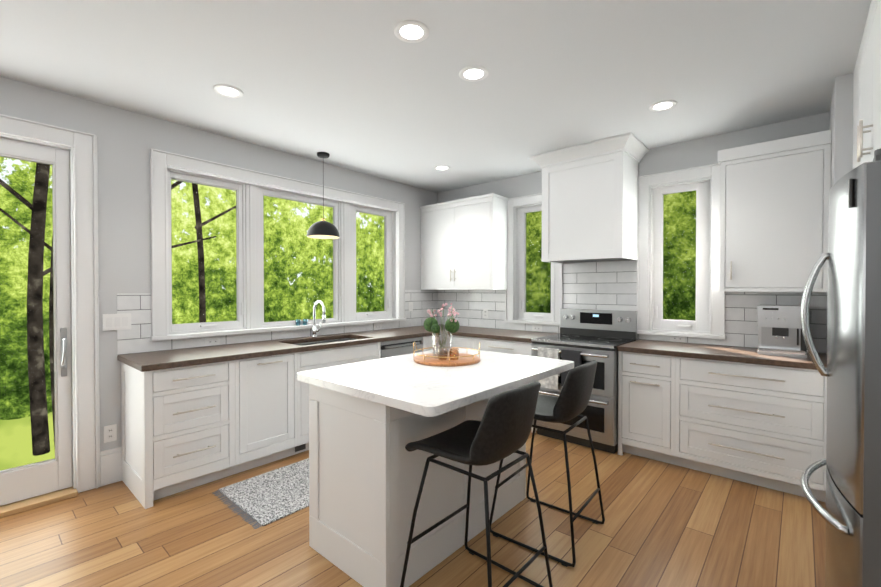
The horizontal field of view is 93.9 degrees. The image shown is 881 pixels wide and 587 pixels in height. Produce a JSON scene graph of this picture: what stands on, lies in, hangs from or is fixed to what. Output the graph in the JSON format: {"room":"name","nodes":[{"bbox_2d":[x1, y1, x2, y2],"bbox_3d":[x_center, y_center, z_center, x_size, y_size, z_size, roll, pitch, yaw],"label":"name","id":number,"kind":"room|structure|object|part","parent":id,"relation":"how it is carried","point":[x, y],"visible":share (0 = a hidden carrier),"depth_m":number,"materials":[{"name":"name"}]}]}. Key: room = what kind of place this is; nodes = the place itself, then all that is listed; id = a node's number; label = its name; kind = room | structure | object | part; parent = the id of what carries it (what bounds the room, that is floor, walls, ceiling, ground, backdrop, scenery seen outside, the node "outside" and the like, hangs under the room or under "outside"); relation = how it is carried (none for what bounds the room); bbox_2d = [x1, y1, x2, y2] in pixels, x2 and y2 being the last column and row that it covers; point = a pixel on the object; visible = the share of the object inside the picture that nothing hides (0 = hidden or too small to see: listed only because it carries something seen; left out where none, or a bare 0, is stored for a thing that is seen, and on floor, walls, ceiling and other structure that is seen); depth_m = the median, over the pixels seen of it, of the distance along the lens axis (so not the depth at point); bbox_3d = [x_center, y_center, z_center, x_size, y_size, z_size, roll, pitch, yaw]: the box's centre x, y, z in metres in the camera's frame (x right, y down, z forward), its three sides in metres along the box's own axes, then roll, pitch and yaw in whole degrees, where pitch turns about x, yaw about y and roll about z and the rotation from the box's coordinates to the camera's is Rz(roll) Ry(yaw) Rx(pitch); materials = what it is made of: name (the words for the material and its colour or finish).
{"room":"kitchen","nodes":[
{"label":"kitchen","id":0,"kind":"room"},
{"bbox_2d":[0,77,436,450],"bbox_3d":[-2.524,0.010,2.883,0.160,2.700,7.360,1,1,41],"label":"wall","id":1,"kind":"structure","parent":0,"point":[127,140],"depth_m":3.03,"materials":[{"name":"grey paint"}]},
{"bbox_2d":[0,137,71,505],"bbox_3d":[-2.803,0.179,2.491,0.108,2.302,0.852,1,1,41],"label":"patio door","id":2,"kind":"structure","parent":1,"relation":"in","point":[20,483],"depth_m":2.77,"materials":[{"name":"white wood"}]},
{"bbox_2d":[0,486,77,517],"bbox_3d":[-2.794,1.349,2.496,0.180,0.030,0.880,1,1,41],"label":"sill","id":3,"kind":"structure","parent":1,"relation":"attached to","point":[34,502],"depth_m":2.65,"materials":[{"name":"brown wood"}]},
{"bbox_2d":[0,114,99,492],"bbox_3d":[-2.801,0.133,2.498,0.132,2.462,1.117,1,1,41],"label":"door frame","id":4,"kind":"structure","parent":1,"relation":"attached to","point":[84,318],"depth_m":2.82,"materials":[{"name":"white wood"}]},
{"bbox_2d":[104,424,116,442],"bbox_3d":[-2.360,1.000,2.943,0.007,0.118,0.072,1,1,41],"label":"outlet","id":5,"kind":"object","parent":1,"relation":"attached to","point":[110,431],"depth_m":2.94,"materials":[{"name":"white plastic"}]},
{"bbox_2d":[100,447,121,486],"bbox_3d":[-3.540,1.251,1.598,0.018,0.245,3.748,1,1,41],"label":"baseboard","id":6,"kind":"structure","parent":1,"relation":"attached to","point":[110,466],"depth_m":2.94,"materials":[{"name":"white wood"}]},
{"bbox_2d":[117,290,436,354],"bbox_3d":[-1.191,0.196,4.283,0.005,0.468,3.480,1,1,41],"label":"tile backsplash","id":7,"kind":"structure","parent":1,"relation":"attached to","point":[136,339],"depth_m":3.44,"materials":[{"name":"white tile"}]},
{"bbox_2d":[103,313,130,330],"bbox_3d":[-2.330,0.205,2.968,0.008,0.118,0.165,1,1,41],"label":"light switch","id":8,"kind":"object","parent":7,"relation":"attached to","point":[122,321],"depth_m":2.96,"materials":[{"name":"white plastic"}]},
{"bbox_2d":[205,336,219,345],"bbox_3d":[-1.909,0.400,3.453,0.007,0.072,0.118,1,1,41],"label":"outlet","id":9,"kind":"object","parent":7,"relation":"attached to","point":[209,341],"depth_m":3.45,"materials":[{"name":"white plastic"}]},
{"bbox_2d":[374,323,381,329],"bbox_3d":[-0.732,0.386,4.800,0.007,0.072,0.118,1,1,41],"label":"outlet","id":10,"kind":"object","parent":7,"relation":"attached to","point":[378,326],"depth_m":4.80,"materials":[{"name":"white plastic"}]},
{"bbox_2d":[409,302,412,310],"bbox_3d":[-0.375,0.167,5.203,0.008,0.118,0.072,1,1,41],"label":"outlet","id":11,"kind":"object","parent":7,"relation":"attached to","point":[410,303],"depth_m":5.20,"materials":[{"name":"white plastic"}]},
{"bbox_2d":[150,148,405,340],"bbox_3d":[-1.361,-0.378,4.148,0.170,1.452,2.660,1,1,41],"label":"window","id":12,"kind":"structure","parent":1,"relation":"in","point":[250,277],"depth_m":3.76,"materials":[{"name":"white wood"}]},
{"bbox_2d":[295,319,300,325],"bbox_3d":[-1.413,0.288,4.080,0.051,0.060,0.051,0,1,29],"label":"tumbler","id":13,"kind":"object","parent":12,"relation":"on","point":[298,321],"depth_m":4.06,"materials":[{"name":"teal glass"}]},
{"bbox_2d":[303,319,307,324],"bbox_3d":[-1.360,0.288,4.140,0.051,0.060,0.051,0,1,29],"label":"tumbler","id":14,"kind":"object","parent":12,"relation":"on","point":[305,321],"depth_m":4.12,"materials":[{"name":"teal glass"}]},
{"bbox_2d":[309,342,376,369],"bbox_3d":[-0.907,0.578,3.773,0.012,0.198,0.820,1,1,41],"label":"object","id":15,"kind":"structure","parent":0,"relation":"attached to","point":[330,357],"depth_m":3.71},
{"bbox_2d":[0,430,825,586],"bbox_3d":[-0.664,1.416,1.377,4.960,0.080,7.520,1,1,41],"label":"floor","id":16,"kind":"structure","parent":0,"point":[665,524],"depth_m":2.30,"materials":[{"name":"brown wood"}]},
{"bbox_2d":[121,359,248,508],"bbox_3d":[-1.882,0.922,3.036,0.604,0.874,0.641,1,1,41],"label":"base cabinet","id":17,"kind":"object","parent":16,"relation":"on","point":[186,428],"depth_m":2.81,"materials":[{"name":"white wood"}]},
{"bbox_2d":[117,324,472,371],"bbox_3d":[-0.941,0.453,4.074,0.660,0.040,3.489,1,1,41],"label":"countertop","id":18,"kind":"structure","parent":17,"relation":"on","point":[155,360],"depth_m":3.30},
{"bbox_2d":[311,300,325,336],"bbox_3d":[-1.184,0.250,4.067,0.214,0.366,0.099,1,1,41],"label":"faucet","id":19,"kind":"object","parent":18,"relation":"on","point":[314,330],"visible":1,"depth_m":4.09,"materials":[{"name":"silver metal"}]},
{"bbox_2d":[294,338,348,345],"bbox_3d":[-1.229,0.575,4.055,0.012,0.198,0.820,1,1,41],"label":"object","id":20,"kind":"structure","parent":18,"relation":"in","point":[345,339],"depth_m":4.09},
{"bbox_2d":[212,458,308,528],"bbox_3d":[-0.918,1.353,3.046,0.660,0.012,1.220,1,1,41],"label":"rug","id":21,"kind":"object","parent":16,"relation":"on","point":[265,499],"visible":0.5,"depth_m":2.76,"materials":[{"name":"grey fabric"}]},
{"bbox_2d":[249,351,308,468],"bbox_3d":[-1.551,0.918,3.414,0.604,0.874,0.626,1,1,41],"label":"base cabinet","id":22,"kind":"object","parent":16,"relation":"on","point":[278,402],"depth_m":3.27,"materials":[{"name":"white wood"}]},
{"bbox_2d":[381,337,422,357],"bbox_3d":[-0.602,0.909,4.473,0.592,0.871,0.600,1,1,41],"label":"dishwasher","id":23,"kind":"object","parent":16,"relation":"on","point":[392,348],"visible":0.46,"depth_m":4.26,"materials":[{"name":"grey metal"}]},
{"bbox_2d":[309,384,525,586],"bbox_3d":[-0.070,0.914,2.481,0.625,0.900,1.230,1,1,41],"label":"kitchen island","id":24,"kind":"object","parent":16,"relation":"on","point":[369,420],"depth_m":2.01,"materials":[{"name":"white wood"}]},
{"bbox_2d":[297,348,573,419],"bbox_3d":[0.029,0.445,2.396,1.000,0.040,1.340,1,1,41],"label":"island countertop","id":25,"kind":"structure","parent":24,"relation":"on","point":[401,383],"depth_m":2.08,"materials":[{"name":"white stone"}]},
{"bbox_2d":[413,303,479,366],"bbox_3d":[0.040,0.241,2.596,0.421,0.365,0.421,1,1,41],"label":"decorative tray","id":26,"kind":"object","parent":25,"relation":"on","point":[440,358],"visible":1,"depth_m":2.56,"materials":[{"name":"brown wood"}]},
{"bbox_2d":[422,334,441,351],"bbox_3d":[-0.309,0.904,4.834,0.604,0.874,0.321,1,1,41],"label":"base cabinet","id":27,"kind":"object","parent":16,"relation":"on","point":[427,341],"depth_m":4.58,"materials":[{"name":"white wood"}]},
{"bbox_2d":[442,334,475,348],"bbox_3d":[0.397,0.904,4.817,0.478,0.874,0.604,1,1,41],"label":"base cabinet","id":28,"kind":"object","parent":16,"relation":"on","point":[457,341],"depth_m":4.56,"materials":[{"name":"white wood"}]},
{"bbox_2d":[400,381,552,586],"bbox_3d":[0.163,0.875,1.851,0.505,0.991,0.498,1,1,41],"label":"bar stool","id":29,"kind":"object","parent":16,"relation":"on","point":[500,430],"visible":1,"depth_m":1.71,"materials":[{"name":"black leather"}]},
{"bbox_3d":[0.161,0.549,1.849,0.505,0.344,0.450,1,1,41],"label":"bar stool seat","id":30,"kind":"part","parent":29,"relation":"part of","materials":[{"name":"black leather"}]},
{"bbox_2d":[474,338,536,432],"bbox_3d":[0.799,0.908,4.466,0.822,0.874,0.604,1,1,41],"label":"base cabinet","id":31,"kind":"object","parent":16,"relation":"on","point":[503,346],"depth_m":4.19,"materials":[{"name":"white wood"}]},
{"bbox_2d":[445,327,559,342],"bbox_3d":[0.673,0.449,4.555,1.136,0.040,0.639,1,1,41],"label":"countertop","id":32,"kind":"structure","parent":31,"relation":"on","point":[478,332],"depth_m":4.42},
{"bbox_2d":[489,360,604,566],"bbox_3d":[0.620,0.870,2.381,0.529,0.991,0.520,1,1,41],"label":"bar stool","id":33,"kind":"object","parent":16,"relation":"on","point":[571,401],"visible":0.71,"depth_m":2.19,"materials":[{"name":"black leather"}]},
{"bbox_3d":[0.614,0.544,2.381,0.517,0.344,0.468,1,1,41],"label":"bar stool seat","id":34,"kind":"part","parent":33,"relation":"part of","materials":[{"name":"black leather"}]},
{"bbox_2d":[531,308,637,453],"bbox_3d":[1.349,0.758,3.881,0.759,1.185,0.750,1,1,41],"label":"range","id":35,"kind":"object","parent":16,"relation":"on","point":[584,336],"visible":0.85,"depth_m":3.66,"materials":[{"name":"silver metal"}]},
{"bbox_2d":[618,351,681,465],"bbox_3d":[1.862,0.917,3.536,0.456,0.874,0.604,1,1,41],"label":"base cabinet","id":36,"kind":"object","parent":16,"relation":"on","point":[649,385],"depth_m":3.30,"materials":[{"name":"white wood"}]},
{"bbox_2d":[682,357,826,501],"bbox_3d":[2.327,0.921,3.129,0.901,0.874,0.604,1,1,41],"label":"base cabinet","id":37,"kind":"object","parent":16,"relation":"on","point":[761,425],"depth_m":2.86,"materials":[{"name":"white wood"}]},
{"bbox_2d":[617,339,826,369],"bbox_3d":[2.172,0.462,3.247,1.300,0.040,0.634,1,1,41],"label":"countertop","id":38,"kind":"structure","parent":37,"relation":"on","point":[678,349],"depth_m":3.10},
{"bbox_2d":[757,304,806,357],"bbox_3d":[2.538,0.266,3.056,0.275,0.355,0.350,1,1,41],"label":"coffee machine","id":39,"kind":"object","parent":38,"relation":"on","point":[779,330],"visible":0.92,"depth_m":2.96,"materials":[{"name":"silver metal"}]},
{"bbox_2d":[800,149,880,586],"bbox_3d":[1.847,0.468,1.370,0.982,1.815,0.903,1,1,41],"label":"refrigerator","id":40,"kind":"object","parent":16,"relation":"on","point":[850,515],"visible":1,"depth_m":1.32,"materials":[{"name":"grey metal"}]},
{"bbox_2d":[0,0,870,192],"bbox_3d":[-0.664,-1.364,1.349,4.960,0.080,7.520,1,1,41],"label":"ceiling","id":41,"kind":"structure","parent":0,"point":[358,85],"depth_m":2.44,"materials":[{"name":"white paint"}]},
{"bbox_2d":[213,84,243,97],"bbox_3d":[-1.399,-1.334,2.719,0.179,0.006,0.179,0,1,35],"label":"recessed light","id":42,"kind":"object","parent":41,"relation":"in","point":[225,90],"depth_m":2.71,"materials":[{"name":"white plastic"}]},
{"bbox_2d":[307,152,339,238],"bbox_3d":[-1.134,-0.948,3.983,0.310,0.804,0.310,1,1,41],"label":"pendant lamp","id":43,"kind":"object","parent":41,"relation":"hanging from","point":[322,229],"visible":1,"depth_m":3.91,"materials":[{"name":"black metal"}]},
{"bbox_2d":[394,20,428,42],"bbox_3d":[-0.148,-1.328,2.093,0.179,0.006,0.179,0,1,35],"label":"recessed light","id":44,"kind":"object","parent":41,"relation":"in","point":[411,31],"depth_m":2.09,"materials":[{"name":"white plastic"}]},
{"bbox_2d":[434,165,449,170],"bbox_3d":[0.017,-1.352,4.437,0.179,0.006,0.179,0,1,2],"label":"recessed light","id":45,"kind":"object","parent":41,"relation":"in","point":[441,167],"depth_m":4.43,"materials":[{"name":"white plastic"}]},
{"bbox_2d":[459,66,488,81],"bbox_3d":[0.202,-1.332,2.501,0.179,0.006,0.179,0,1,35],"label":"recessed light","id":46,"kind":"object","parent":41,"relation":"in","point":[470,73],"depth_m":2.49,"materials":[{"name":"white plastic"}]},
{"bbox_2d":[649,100,676,111],"bbox_3d":[1.584,-1.336,2.935,0.179,0.006,0.179,0,1,35],"label":"recessed light","id":47,"kind":"object","parent":41,"relation":"in","point":[663,105],"depth_m":2.93,"materials":[{"name":"white plastic"}]},
{"bbox_2d":[437,112,829,352],"bbox_3d":[1.758,-0.002,4.133,4.960,2.700,0.160,1,1,41],"label":"wall","id":48,"kind":"structure","parent":0,"point":[689,154],"depth_m":3.65,"materials":[{"name":"grey paint"}]},
{"bbox_2d":[420,193,508,289],"bbox_3d":[0.266,-0.584,5.080,1.131,1.075,0.362,1,1,41],"label":"upper cabinet","id":49,"kind":"object","parent":48,"relation":"attached to","point":[464,243],"visible":1,"depth_m":4.86,"materials":[{"name":"white wood"}]},
{"bbox_2d":[504,193,562,325],"bbox_3d":[1.077,-0.384,4.672,0.720,1.452,0.170,1,1,41],"label":"window","id":50,"kind":"structure","parent":48,"relation":"in","point":[523,314],"depth_m":4.80,"materials":[{"name":"white wood"}]},
{"bbox_2d":[529,132,648,263],"bbox_3d":[1.410,-0.832,3.955,0.950,1.034,0.546,1,1,41],"label":"range hood","id":51,"kind":"object","parent":48,"relation":"attached to","point":[589,201],"visible":0.94,"depth_m":3.78,"materials":[{"name":"white wood"}]},
{"bbox_2d":[437,261,827,352],"bbox_3d":[1.413,0.056,4.325,3.867,0.748,0.006,1,1,41],"label":"tile backsplash","id":52,"kind":"structure","parent":48,"relation":"attached to","point":[603,285],"depth_m":4.06,"materials":[{"name":"white tile"}]},
{"bbox_2d":[483,309,487,318],"bbox_3d":[0.554,0.248,5.069,0.072,0.118,0.007,1,1,41],"label":"outlet","id":53,"kind":"object","parent":52,"relation":"attached to","point":[485,311],"depth_m":5.07,"materials":[{"name":"white plastic"}]},
{"bbox_2d":[532,325,541,331],"bbox_3d":[1.081,0.388,4.609,0.118,0.072,0.007,1,1,41],"label":"outlet","id":54,"kind":"object","parent":52,"relation":"attached to","point":[534,327],"depth_m":4.60,"materials":[{"name":"white plastic"}]},
{"bbox_2d":[670,336,684,341],"bbox_3d":[2.128,0.400,3.694,0.118,0.068,0.007,1,1,41],"label":"outlet","id":55,"kind":"object","parent":52,"relation":"attached to","point":[672,338],"depth_m":3.69,"materials":[{"name":"white plastic"}]},
{"bbox_2d":[636,163,725,339],"bbox_3d":[2.165,-0.359,3.721,0.710,1.482,0.170,1,1,41],"label":"window","id":56,"kind":"structure","parent":48,"relation":"in","point":[700,324],"depth_m":3.69,"materials":[{"name":"white wood"}]},
{"bbox_2d":[718,130,830,291],"bbox_3d":[2.506,-0.562,3.121,0.642,1.100,0.362,1,1,41],"label":"upper cabinet","id":57,"kind":"object","parent":48,"relation":"attached to","point":[774,205],"visible":0.98,"depth_m":2.99,"materials":[{"name":"white wood"}]},
{"bbox_2d":[829,0,873,186],"bbox_3d":[0.853,0.039,0.037,0.930,2.700,7.200,1,1,41],"label":"wall","id":58,"kind":"structure","parent":0,"point":[844,117],"depth_m":2.52,"materials":[{"name":"grey paint"}]},
{"bbox_2d":[857,0,880,165],"bbox_3d":[1.846,-0.767,1.359,0.656,0.645,0.930,1,1,41],"label":"upper cabinet","id":59,"kind":"object","parent":58,"relation":"attached to","point":[868,135],"visible":0.81,"depth_m":1.56,"materials":[{"name":"white wood"}]},
{"label":"outside","id":60,"kind":"structure","parent":0,"visible":0},
{"bbox_2d":[0,157,383,470],"bbox_3d":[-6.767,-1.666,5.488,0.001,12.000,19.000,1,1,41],"label":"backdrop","id":61,"kind":"structure","parent":60,"point":[294,258],"depth_m":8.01,"materials":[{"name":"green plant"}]},
{"bbox_2d":[526,190,695,320],"bbox_3d":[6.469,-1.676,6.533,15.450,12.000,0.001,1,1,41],"label":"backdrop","id":62,"kind":"structure","parent":60,"point":[679,261],"depth_m":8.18,"materials":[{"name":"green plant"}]},
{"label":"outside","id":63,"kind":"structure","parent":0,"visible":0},
{"bbox_2d":[0,163,49,455],"bbox_3d":[-5.418,-0.516,5.541,0.393,5.307,1.916,0,1,35],"label":"trunk","id":64,"kind":"object","parent":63,"point":[36,366],"depth_m":5.42,"materials":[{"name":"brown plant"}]},
{"bbox_2d":[40,163,219,446],"bbox_3d":[-4.513,-0.672,6.155,0.438,5.223,2.053,0,1,38],"label":"trunk","id":65,"kind":"object","parent":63,"point":[44,168],"depth_m":5.59,"materials":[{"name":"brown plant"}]},
{"bbox_2d":[220,206,235,215],"bbox_3d":[-3.910,-0.638,7.571,0.190,5.107,1.422,1,1,44],"label":"trunk","id":66,"kind":"object","parent":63,"point":[234,207],"depth_m":7.59,"materials":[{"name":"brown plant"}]}
]}

